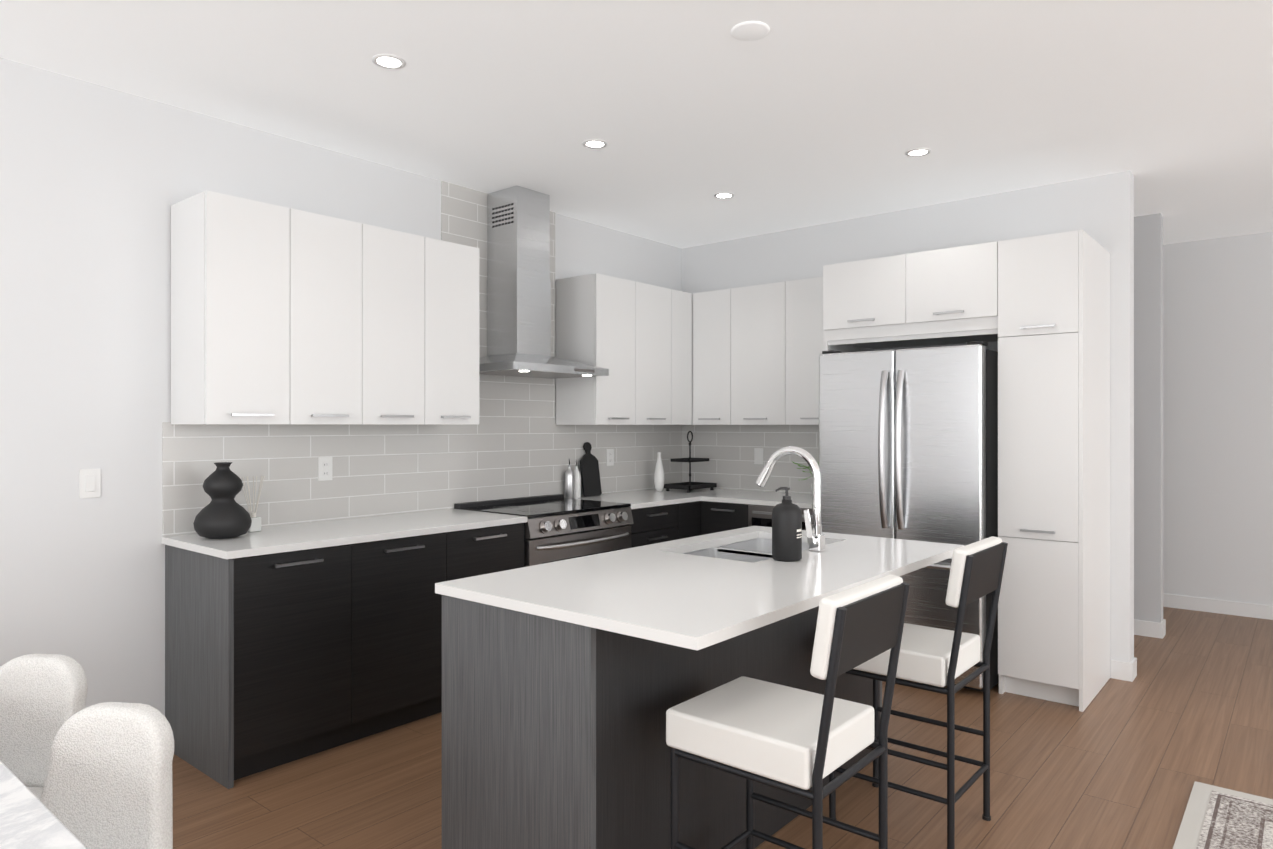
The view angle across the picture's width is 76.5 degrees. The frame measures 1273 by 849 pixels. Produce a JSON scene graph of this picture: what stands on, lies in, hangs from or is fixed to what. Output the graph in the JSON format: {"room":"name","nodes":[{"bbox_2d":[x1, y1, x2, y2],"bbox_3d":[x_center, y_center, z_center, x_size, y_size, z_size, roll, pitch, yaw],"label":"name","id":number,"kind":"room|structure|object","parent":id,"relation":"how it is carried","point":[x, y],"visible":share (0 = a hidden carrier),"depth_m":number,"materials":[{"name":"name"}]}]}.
{"room":"kitchen","nodes":[
{"label":"kitchen","id":0,"kind":"room"},
{"bbox_2d":[0,57,681,715],"bbox_3d":[-1.446,0.005,4.330,0.150,2.790,10.400,0,0,40],"label":"wall","id":1,"kind":"structure","parent":0,"point":[96,181],"depth_m":3.33,"materials":[{"name":"white paint"}]},
{"bbox_2d":[79,469,100,498],"bbox_3d":[-2.218,0.239,3.281,0.008,0.118,0.075,0,0,40],"label":"switch plate","id":2,"kind":"object","parent":1,"relation":"attached to","point":[89,483],"visible":1,"depth_m":3.28,"materials":[{"name":"white plastic"}]},
{"bbox_2d":[171,190,294,423],"bbox_3d":[-1.772,-0.475,3.528,0.360,0.950,0.351,0,0,40],"label":"upper cabinet","id":3,"kind":"object","parent":1,"relation":"attached to","point":[282,315],"depth_m":3.40,"materials":[{"name":"white wood"}]},
{"bbox_2d":[295,209,366,424],"bbox_3d":[-1.546,-0.475,3.798,0.360,0.950,0.352,0,0,40],"label":"upper cabinet","id":4,"kind":"object","parent":1,"relation":"attached to","point":[331,252],"depth_m":3.69,"materials":[{"name":"white wood"}]},
{"bbox_2d":[367,225,430,424],"bbox_3d":[-1.321,-0.475,4.068,0.360,0.950,0.351,0,0,40],"label":"upper cabinet","id":5,"kind":"object","parent":1,"relation":"attached to","point":[398,263],"depth_m":3.97,"materials":[{"name":"white wood"}]},
{"bbox_2d":[162,181,681,536],"bbox_3d":[-0.843,-0.452,4.928,0.008,1.875,3.750,0,0,40],"label":"backsplash","id":6,"kind":"structure","parent":1,"relation":"attached to","point":[517,442],"depth_m":4.56,"materials":[{"name":"tile"}]},
{"bbox_2d":[318,457,331,480],"bbox_3d":[-1.561,0.222,4.056,0.008,0.118,0.075,0,0,40],"label":"electrical outlet","id":7,"kind":"object","parent":6,"relation":"attached to","point":[324,468],"visible":1,"depth_m":4.05,"materials":[{"name":"white plastic"}]},
{"bbox_2d":[606,449,613,465],"bbox_3d":[-0.185,0.232,5.702,0.008,0.118,0.075,0,0,40],"label":"electrical outlet","id":8,"kind":"object","parent":6,"relation":"attached to","point":[609,457],"visible":1,"depth_m":5.70,"materials":[{"name":"white plastic"}]},
{"bbox_2d":[431,238,478,424],"bbox_3d":[-1.096,-0.475,4.337,0.360,0.950,0.351,0,0,40],"label":"upper cabinet","id":9,"kind":"object","parent":1,"relation":"attached to","point":[454,266],"depth_m":4.23,"materials":[{"name":"white wood"}]},
{"bbox_2d":[479,185,608,378],"bbox_3d":[-0.605,-0.841,4.821,0.490,1.092,0.770,0,0,40],"label":"range hood","id":10,"kind":"object","parent":1,"relation":"attached to","point":[518,292],"visible":1,"depth_m":4.76,"materials":[{"name":"silver metal"}]},
{"bbox_2d":[556,273,638,424],"bbox_3d":[-0.267,-0.474,5.330,0.360,0.950,0.385,0,0,40],"label":"upper cabinet","id":11,"kind":"object","parent":1,"relation":"attached to","point":[597,315],"depth_m":5.20,"materials":[{"name":"white wood"}]},
{"bbox_2d":[639,282,674,424],"bbox_3d":[-0.019,-0.474,5.627,0.360,0.950,0.390,0,0,40],"label":"upper cabinet","id":12,"kind":"object","parent":1,"relation":"attached to","point":[656,303],"depth_m":5.53,"materials":[{"name":"white wood"}]},
{"bbox_2d":[675,290,690,424],"bbox_3d":[0.185,-0.473,5.870,0.360,0.950,0.244,0,0,40],"label":"upper cabinet","id":13,"kind":"object","parent":1,"relation":"attached to","point":[682,299],"depth_m":5.76,"materials":[{"name":"white wood"}]},
{"bbox_2d":[0,0,1272,247],"bbox_3d":[1.509,-1.422,1.863,7.850,0.060,10.400,0,0,40],"label":"ceiling","id":14,"kind":"structure","parent":0,"point":[808,112],"depth_m":3.38,"materials":[{"name":"white paint"}]},
{"bbox_2d":[372,54,405,68],"bbox_3d":[-0.948,-1.388,3.094,0.124,0.006,0.124,0,0,40],"label":"recessed light","id":15,"kind":"object","parent":14,"relation":"in","point":[387,61],"visible":1,"depth_m":3.09,"materials":[{"name":"white plastic"}]},
{"bbox_2d":[583,139,607,148],"bbox_3d":[-0.205,-1.387,3.998,0.124,0.006,0.124,0,0,40],"label":"recessed light","id":16,"kind":"object","parent":14,"relation":"in","point":[594,143],"visible":1,"depth_m":3.99,"materials":[{"name":"white plastic"}]},
{"bbox_2d":[714,192,733,198],"bbox_3d":[0.531,-1.386,4.895,0.124,0.006,0.124,0,0,40],"label":"recessed light","id":17,"kind":"object","parent":14,"relation":"in","point":[723,195],"visible":1,"depth_m":4.89,"materials":[{"name":"white plastic"}]},
{"bbox_2d":[731,21,769,40],"bbox_3d":[0.402,-1.387,2.853,0.136,0.007,0.136,0,0,40],"label":"smoke detector","id":18,"kind":"object","parent":14,"relation":"in","point":[750,30],"visible":1,"depth_m":2.84,"materials":[{"name":"white paint"}]},
{"bbox_2d":[905,148,930,156],"bbox_3d":[1.438,-1.387,4.125,0.124,0.006,0.124,0,0,40],"label":"recessed light","id":19,"kind":"object","parent":14,"relation":"in","point":[917,152],"visible":1,"depth_m":4.12,"materials":[{"name":"white"}]},
{"bbox_2d":[172,607,1272,848],"bbox_3d":[1.509,1.428,1.860,7.850,0.060,10.400,0,0,40],"label":"floor","id":20,"kind":"structure","parent":0,"point":[1116,763],"depth_m":3.23,"materials":[{"name":"brown wood"}]},
{"bbox_2d":[0,761,86,848],"bbox_3d":[-1.397,1.022,1.073,3.100,0.750,0.965,0,0,40],"label":"dining table","id":21,"kind":"object","parent":20,"relation":"on","point":[29,819],"visible":1,"depth_m":1.31,"materials":[{"name":"stone"}]},
{"bbox_2d":[0,654,87,799],"bbox_3d":[-1.623,1.009,1.924,0.420,0.781,0.541,0,0,8],"label":"chair","id":22,"kind":"object","parent":20,"relation":"on","point":[43,697],"visible":0.67,"depth_m":2.11,"materials":[{"name":"fabric"}]},
{"bbox_2d":[40,702,173,848],"bbox_3d":[-1.173,1.008,1.542,0.420,0.781,0.541,0,0,8],"label":"chair","id":23,"kind":"object","parent":20,"relation":"on","point":[108,782],"visible":0.96,"depth_m":1.73,"materials":[{"name":"fabric"}]},
{"bbox_2d":[165,544,356,788],"bbox_3d":[-1.637,0.957,3.498,0.618,0.886,0.520,0,0,40],"label":"base cabinet","id":24,"kind":"object","parent":20,"relation":"on","point":[284,644],"depth_m":3.29,"materials":[{"name":"black wood"}]},
{"bbox_2d":[161,509,527,559],"bbox_3d":[-1.311,0.499,3.872,0.638,0.030,1.539,0,0,40],"label":"countertop","id":25,"kind":"structure","parent":24,"relation":"on","point":[271,540],"depth_m":3.66,"materials":[{"name":"white stone"}]},
{"bbox_2d":[193,462,251,538],"bbox_3d":[-1.777,0.324,3.473,0.224,0.320,0.224,0,0,40],"label":"vase","id":26,"kind":"object","parent":25,"relation":"on","point":[223,514],"visible":1,"depth_m":3.41,"materials":[{"name":"black ceramic"}]},
{"bbox_2d":[240,476,263,531],"bbox_3d":[-1.742,0.359,3.658,0.072,0.250,0.105,0,0,40],"label":"diffuser","id":27,"kind":"object","parent":25,"relation":"on","point":[255,525],"visible":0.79,"depth_m":3.65,"materials":[{"name":"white glass"}]},
{"bbox_2d":[357,532,452,739],"bbox_3d":[-1.310,0.957,3.890,0.618,0.886,0.501,0,0,40],"label":"base cabinet","id":28,"kind":"object","parent":20,"relation":"on","point":[399,609],"depth_m":3.69,"materials":[{"name":"black wood"}]},
{"bbox_2d":[453,524,524,579],"bbox_3d":[-0.987,0.958,4.275,0.618,0.886,0.504,0,0,40],"label":"base cabinet","id":29,"kind":"object","parent":20,"relation":"on","point":[478,551],"depth_m":4.08,"materials":[{"name":"black wood"}]},
{"bbox_2d":[454,494,633,566],"bbox_3d":[-0.514,0.928,4.759,0.704,0.946,0.841,0,0,40],"label":"range","id":30,"kind":"object","parent":20,"relation":"on","point":[559,527],"visible":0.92,"depth_m":4.60,"materials":[{"name":"silver metal"}]},
{"bbox_2d":[565,459,573,498],"bbox_3d":[-0.441,0.354,5.321,0.064,0.262,0.064,0,0,40],"label":"oil bottle","id":31,"kind":"object","parent":30,"relation":"on","point":[569,483],"visible":1,"depth_m":5.29,"materials":[{"name":"silver metal"}]},
{"bbox_2d":[574,461,580,497],"bbox_3d":[-0.400,0.360,5.378,0.060,0.250,0.060,0,0,40],"label":"oil bottle","id":32,"kind":"object","parent":30,"relation":"on","point":[577,484],"visible":0.75,"depth_m":5.35,"materials":[{"name":"white ceramic"}]},
{"bbox_2d":[435,590,881,848],"bbox_3d":[0.216,0.956,2.967,0.654,0.885,1.820,0,0,40],"label":"kitchen island","id":33,"kind":"object","parent":20,"relation":"on","point":[567,684],"depth_m":2.27,"materials":[{"name":"black"}]},
{"bbox_2d":[435,526,962,653],"bbox_3d":[0.352,0.499,2.854,0.980,0.030,1.840,0,0,40],"label":"island countertop","id":34,"kind":"structure","parent":33,"relation":"on","point":[655,592],"depth_m":2.46,"materials":[{"name":"white stone"}]},
{"bbox_2d":[679,534,806,561],"bbox_3d":[0.483,0.606,3.253,0.470,0.207,0.780,0,0,40],"label":"sink","id":35,"kind":"object","parent":34,"relation":"in","point":[754,547],"depth_m":3.40,"materials":[{"name":"silver metal"}]},
{"bbox_2d":[772,487,801,561],"bbox_3d":[0.539,0.353,2.893,0.105,0.260,0.105,0,0,40],"label":"soap bottle","id":36,"kind":"object","parent":34,"relation":"on","point":[786,529],"visible":1,"depth_m":2.85,"materials":[{"name":"black plastic"}]},
{"bbox_2d":[756,446,826,549],"bbox_3d":[0.592,0.284,3.177,0.293,0.399,0.073,0,0,40],"label":"faucet","id":37,"kind":"object","parent":34,"relation":"on","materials":[{"name":"silver metal"}]},
{"bbox_2d":[628,500,700,547],"bbox_3d":[-0.023,0.959,5.429,0.618,0.886,0.809,0,0,40],"label":"base cabinet","id":38,"kind":"object","parent":20,"relation":"on","point":[669,522],"depth_m":5.19,"materials":[{"name":"black wood"}]},
{"bbox_2d":[573,488,748,507],"bbox_3d":[0.163,0.501,5.637,0.638,0.030,1.366,0,0,40],"label":"countertop","id":39,"kind":"structure","parent":38,"relation":"on","point":[651,498],"depth_m":5.46,"materials":[{"name":"white stone"}]},
{"bbox_2d":[580,442,601,496],"bbox_3d":[-0.317,0.302,5.484,0.068,0.367,0.170,0,0,40],"label":"cutting board","id":40,"kind":"object","parent":39,"relation":"on","point":[590,474],"visible":0.92,"depth_m":5.47,"materials":[{"name":"black wood"}]},
{"bbox_2d":[654,452,664,491],"bbox_3d":[0.166,0.344,5.876,0.078,0.285,0.078,0,0,40],"label":"vase","id":41,"kind":"object","parent":39,"relation":"on","point":[659,478],"visible":1,"depth_m":5.85,"materials":[{"name":"white ceramic"}]},
{"bbox_2d":[664,431,716,492],"bbox_3d":[0.394,0.266,5.946,0.240,0.440,0.340,0,0,40],"label":"tray stand","id":42,"kind":"object","parent":39,"relation":"on","point":[688,486],"visible":0.98,"depth_m":5.91,"materials":[{"name":"black metal"}]},
{"bbox_2d":[701,492,812,507],"bbox_3d":[0.997,0.501,5.414,0.928,0.030,0.637,0,0,40],"label":"countertop","id":43,"kind":"structure","parent":38,"relation":"on","point":[770,499],"depth_m":5.38,"materials":[{"name":"white stone"}]},
{"bbox_2d":[793,462,818,496],"bbox_3d":[1.220,0.345,5.447,0.359,0.281,0.267,0,0,40],"label":"plant","id":44,"kind":"object","parent":43,"relation":"on","point":[808,477],"visible":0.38,"depth_m":5.49,"materials":[{"name":"green plant"}]},
{"bbox_2d":[701,500,812,534],"bbox_3d":[0.986,0.959,5.432,0.968,0.886,0.624,0,0,40],"label":"base cabinet","id":45,"kind":"object","parent":20,"relation":"on","point":[715,518],"depth_m":5.32,"materials":[{"name":"black wood"}]},
{"bbox_2d":[666,575,909,848],"bbox_3d":[0.395,0.896,2.109,0.501,1.004,0.406,0,0,40],"label":"stool","id":46,"kind":"object","parent":20,"relation":"on","point":[797,742],"visible":1,"depth_m":2.01,"materials":[{"name":"white leather"}]},
{"bbox_2d":[819,341,998,691],"bbox_3d":[1.640,0.487,4.681,0.910,1.828,0.904,0,0,40],"label":"fridge","id":47,"kind":"object","parent":20,"relation":"on","point":[908,444],"visible":0.56,"depth_m":4.31,"materials":[{"name":"silver metal"}]},
{"bbox_2d":[829,536,1007,848],"bbox_3d":[0.984,0.897,2.837,0.501,1.004,0.406,0,0,40],"label":"stool","id":48,"kind":"object","parent":20,"relation":"on","point":[932,659],"visible":0.65,"depth_m":2.70,"materials":[{"name":"grey metal"}]},
{"bbox_2d":[995,230,1109,711],"bbox_3d":[2.247,0.225,4.332,0.396,2.350,0.697,0,0,40],"label":"tall cabinet","id":49,"kind":"object","parent":20,"relation":"on","point":[1037,308],"depth_m":4.07,"materials":[{"name":"white"}]},
{"bbox_2d":[1173,781,1272,848],"bbox_3d":[2.352,1.393,1.691,2.140,0.010,2.020,0,0,40],"label":"rug","id":50,"kind":"object","parent":20,"relation":"on","point":[1215,817],"visible":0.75,"depth_m":2.83,"materials":[{"name":"grey fabric"}]},
{"bbox_2d":[682,170,1133,662],"bbox_3d":[1.565,0.006,5.437,3.050,2.790,0.120,0,0,40],"label":"wall","id":51,"kind":"structure","parent":0,"point":[1099,209],"depth_m":4.76,"materials":[{"name":"white paint"}]},
{"bbox_2d":[691,289,726,424],"bbox_3d":[0.638,-0.473,5.888,0.350,0.950,0.360,0,0,40],"label":"upper cabinet","id":52,"kind":"object","parent":51,"relation":"attached to","point":[708,309],"depth_m":5.75,"materials":[{"name":"white wood"}]},
{"bbox_2d":[682,425,818,493],"bbox_3d":[0.959,0.239,5.860,1.562,0.495,0.008,0,0,40],"label":"backsplash","id":53,"kind":"structure","parent":51,"relation":"attached to","point":[727,451],"depth_m":5.98,"materials":[{"name":"tile"}]},
{"bbox_2d":[754,448,762,463],"bbox_3d":[0.893,0.232,5.904,0.075,0.118,0.008,0,0,40],"label":"electrical outlet","id":54,"kind":"object","parent":53,"relation":"attached to","point":[758,455],"visible":1,"depth_m":5.90,"materials":[{"name":"white plastic"}]},
{"bbox_2d":[727,282,782,424],"bbox_3d":[0.937,-0.474,5.638,0.430,0.950,0.360,0,0,40],"label":"upper cabinet","id":55,"kind":"object","parent":51,"relation":"attached to","point":[754,313],"depth_m":5.51,"materials":[{"name":"white wood"}]},
{"bbox_2d":[783,277,824,424],"bbox_3d":[1.270,-0.474,5.359,0.438,0.950,0.360,0,0,40],"label":"upper cabinet","id":56,"kind":"object","parent":51,"relation":"attached to","point":[803,332],"depth_m":5.28,"materials":[{"name":"white wood"}]},
{"bbox_2d":[823,255,930,349],"bbox_3d":[1.531,-0.724,4.931,0.501,0.450,0.697,0,0,40],"label":"upper cabinet","id":57,"kind":"object","parent":51,"relation":"attached to","point":[863,299],"depth_m":4.68,"materials":[{"name":"white wood"}]},
{"bbox_2d":[903,241,998,345],"bbox_3d":[1.909,-0.724,4.615,0.485,0.450,0.697,0,0,40],"label":"upper cabinet","id":58,"kind":"object","parent":51,"relation":"attached to","point":[951,295],"depth_m":4.35,"materials":[{"name":"white wood"}]},
{"bbox_2d":[1110,657,1136,678],"bbox_3d":[1.794,1.351,5.311,2.562,0.100,0.042,0,0,40],"label":"baseboard","id":59,"kind":"structure","parent":51,"relation":"attached to","point":[1122,670],"depth_m":4.43,"materials":[{"name":"white paint"}]},
{"bbox_2d":[1134,213,1162,622],"bbox_3d":[2.308,0.007,6.328,3.050,2.790,0.120,0,0,40],"label":"wall","id":60,"kind":"structure","parent":0,"point":[1148,417],"depth_m":5.35,"materials":[{"name":"white paint"}]},
{"bbox_2d":[1134,619,1164,638],"bbox_3d":[2.463,1.352,6.112,2.562,0.100,0.012,0,0,40],"label":"baseboard","id":61,"kind":"structure","parent":60,"relation":"attached to","point":[1141,627],"depth_m":5.34,"materials":[{"name":"white"}]},
{"bbox_2d":[1163,231,1272,605],"bbox_3d":[4.833,0.007,5.723,7.700,2.790,0.210,0,0,40],"label":"wall","id":62,"kind":"structure","parent":0,"point":[1218,418],"depth_m":6.01,"materials":[{"name":"white paint"}]},
{"bbox_2d":[1163,593,1272,619],"bbox_3d":[4.743,1.352,5.653,7.450,0.100,0.012,0,0,40],"label":"baseboard","id":63,"kind":"structure","parent":62,"relation":"attached to","point":[1261,611],"depth_m":6.00,"materials":[{"name":"white"}]}
]}

